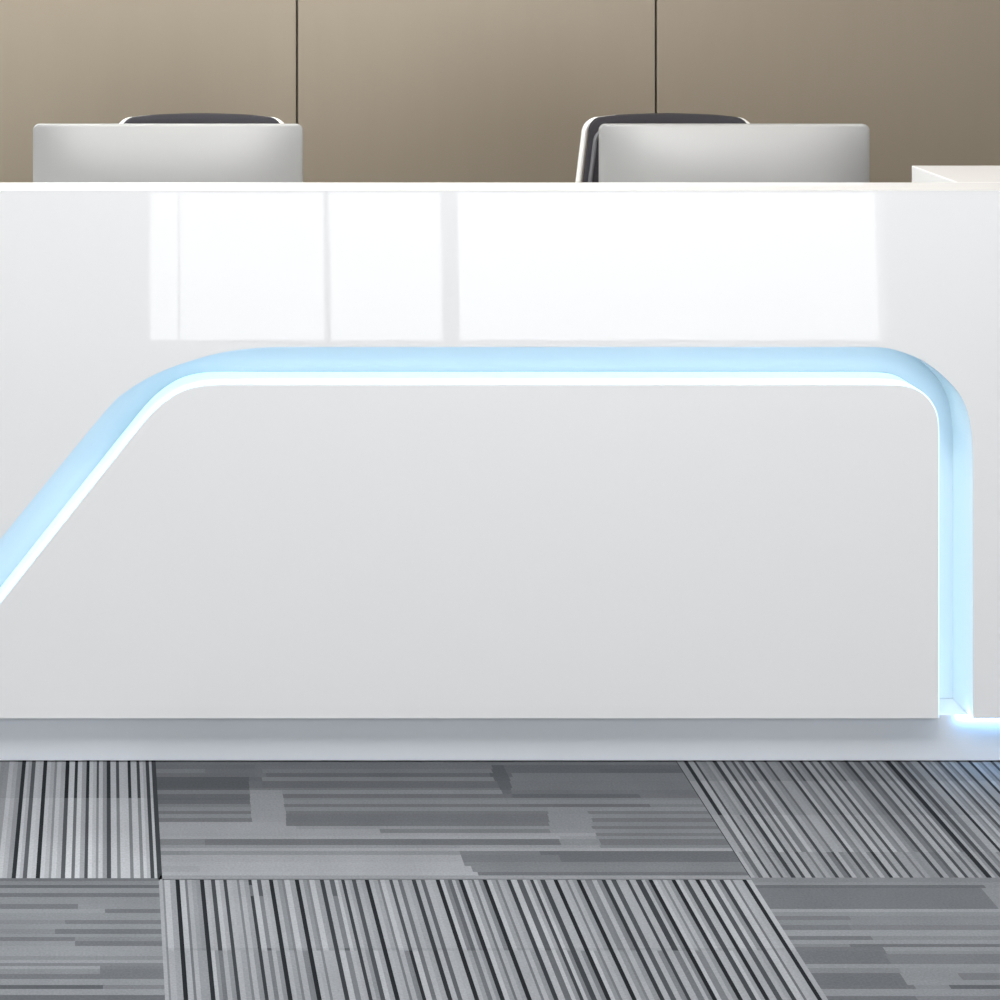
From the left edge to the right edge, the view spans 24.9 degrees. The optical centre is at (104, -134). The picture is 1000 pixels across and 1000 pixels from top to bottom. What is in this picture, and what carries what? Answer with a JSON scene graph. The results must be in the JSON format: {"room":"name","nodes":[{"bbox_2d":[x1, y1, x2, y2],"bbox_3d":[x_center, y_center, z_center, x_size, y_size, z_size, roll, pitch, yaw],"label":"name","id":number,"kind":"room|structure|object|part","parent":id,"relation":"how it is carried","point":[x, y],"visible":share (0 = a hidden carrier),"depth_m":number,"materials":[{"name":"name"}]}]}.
{"room":"office reception area","nodes":[
{"label":"office reception area","id":0,"kind":"room"},
{"bbox_2d":[0,760,999,999],"bbox_3d":[1.000,1.696,1.442,9.200,0.003,9.750,0,0,0],"label":"floor","id":1,"kind":"structure","parent":0,"point":[120,879],"depth_m":3.69,"materials":[{"name":"carpet"}]},
{"bbox_2d":[119,113,283,123],"bbox_3d":[0.235,1.148,5.173,0.650,1.092,0.623,0,0,0],"label":"office chair","id":2,"kind":"object","parent":1,"relation":"on","point":[182,118],"visible":0.08,"depth_m":5.36,"materials":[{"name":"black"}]},
{"bbox_2d":[0,166,999,759],"bbox_3d":[0.839,1.157,4.546,3.823,1.077,0.802,0,0,0],"label":"reception desk","id":3,"kind":"object","parent":1,"relation":"on","point":[288,470],"visible":1,"depth_m":4.17,"materials":[{"name":"white paint"}]},
{"bbox_2d":[33,124,302,181],"bbox_3d":[0.135,0.763,4.734,0.580,0.422,0.165,0,0,0],"label":"display","id":4,"kind":"object","parent":3,"relation":"on","point":[61,152],"visible":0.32,"depth_m":4.70,"materials":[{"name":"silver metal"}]},
{"bbox_3d":[0.604,1.294,4.213,1.955,0.620,0.136,0,0,0],"label":"inset panel","id":5,"kind":"part","parent":3,"relation":"part of","materials":[{"name":"white paint"}]},
{"bbox_2d":[0,182,999,192],"bbox_3d":[0.839,0.620,4.256,3.823,0.004,0.108,0,0,0],"label":"countertop","id":6,"kind":"structure","parent":3,"relation":"on","point":[5,187],"depth_m":4.24,"materials":[{"name":"white paint"}]},
{"bbox_2d":[599,124,868,181],"bbox_3d":[1.353,0.763,4.734,0.580,0.422,0.165,0,0,0],"label":"display","id":7,"kind":"object","parent":3,"relation":"on","point":[627,152],"visible":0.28,"depth_m":4.70,"materials":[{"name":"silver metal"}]},
{"bbox_2d":[575,113,749,181],"bbox_3d":[1.371,1.148,5.173,0.650,1.092,0.623,0,0,0],"label":"office chair","id":8,"kind":"object","parent":1,"relation":"on","point":[591,165],"visible":0.14,"depth_m":5.35,"materials":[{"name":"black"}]},
{"bbox_3d":[1.172,0.876,5.322,0.115,0.489,0.018,0,0,-28],"label":"trim","id":9,"kind":"part","parent":8,"relation":"part of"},
{"bbox_2d":[0,0,999,181],"bbox_3d":[1.000,0.220,6.242,9.200,2.950,0.150,0,0,0],"label":"wall","id":10,"kind":"structure","parent":0,"point":[377,90],"depth_m":6.17,"materials":[{"name":"brown wood"}]},
{"bbox_3d":[0.035,0.220,6.177,1.001,2.950,0.020,0,0,0],"label":"wall panel","id":11,"kind":"part","parent":10,"relation":"part of","materials":[{"name":"beige paint"}]},
{"bbox_3d":[1.041,0.220,6.177,1.001,2.950,0.020,0,0,0],"label":"wall panel","id":12,"kind":"part","parent":10,"relation":"part of","materials":[{"name":"beige paint"}]},
{"bbox_3d":[2.048,0.220,6.177,1.001,2.950,0.020,0,0,0],"label":"wall panel","id":13,"kind":"part","parent":10,"relation":"part of","materials":[{"name":"beige paint"}]}
]}

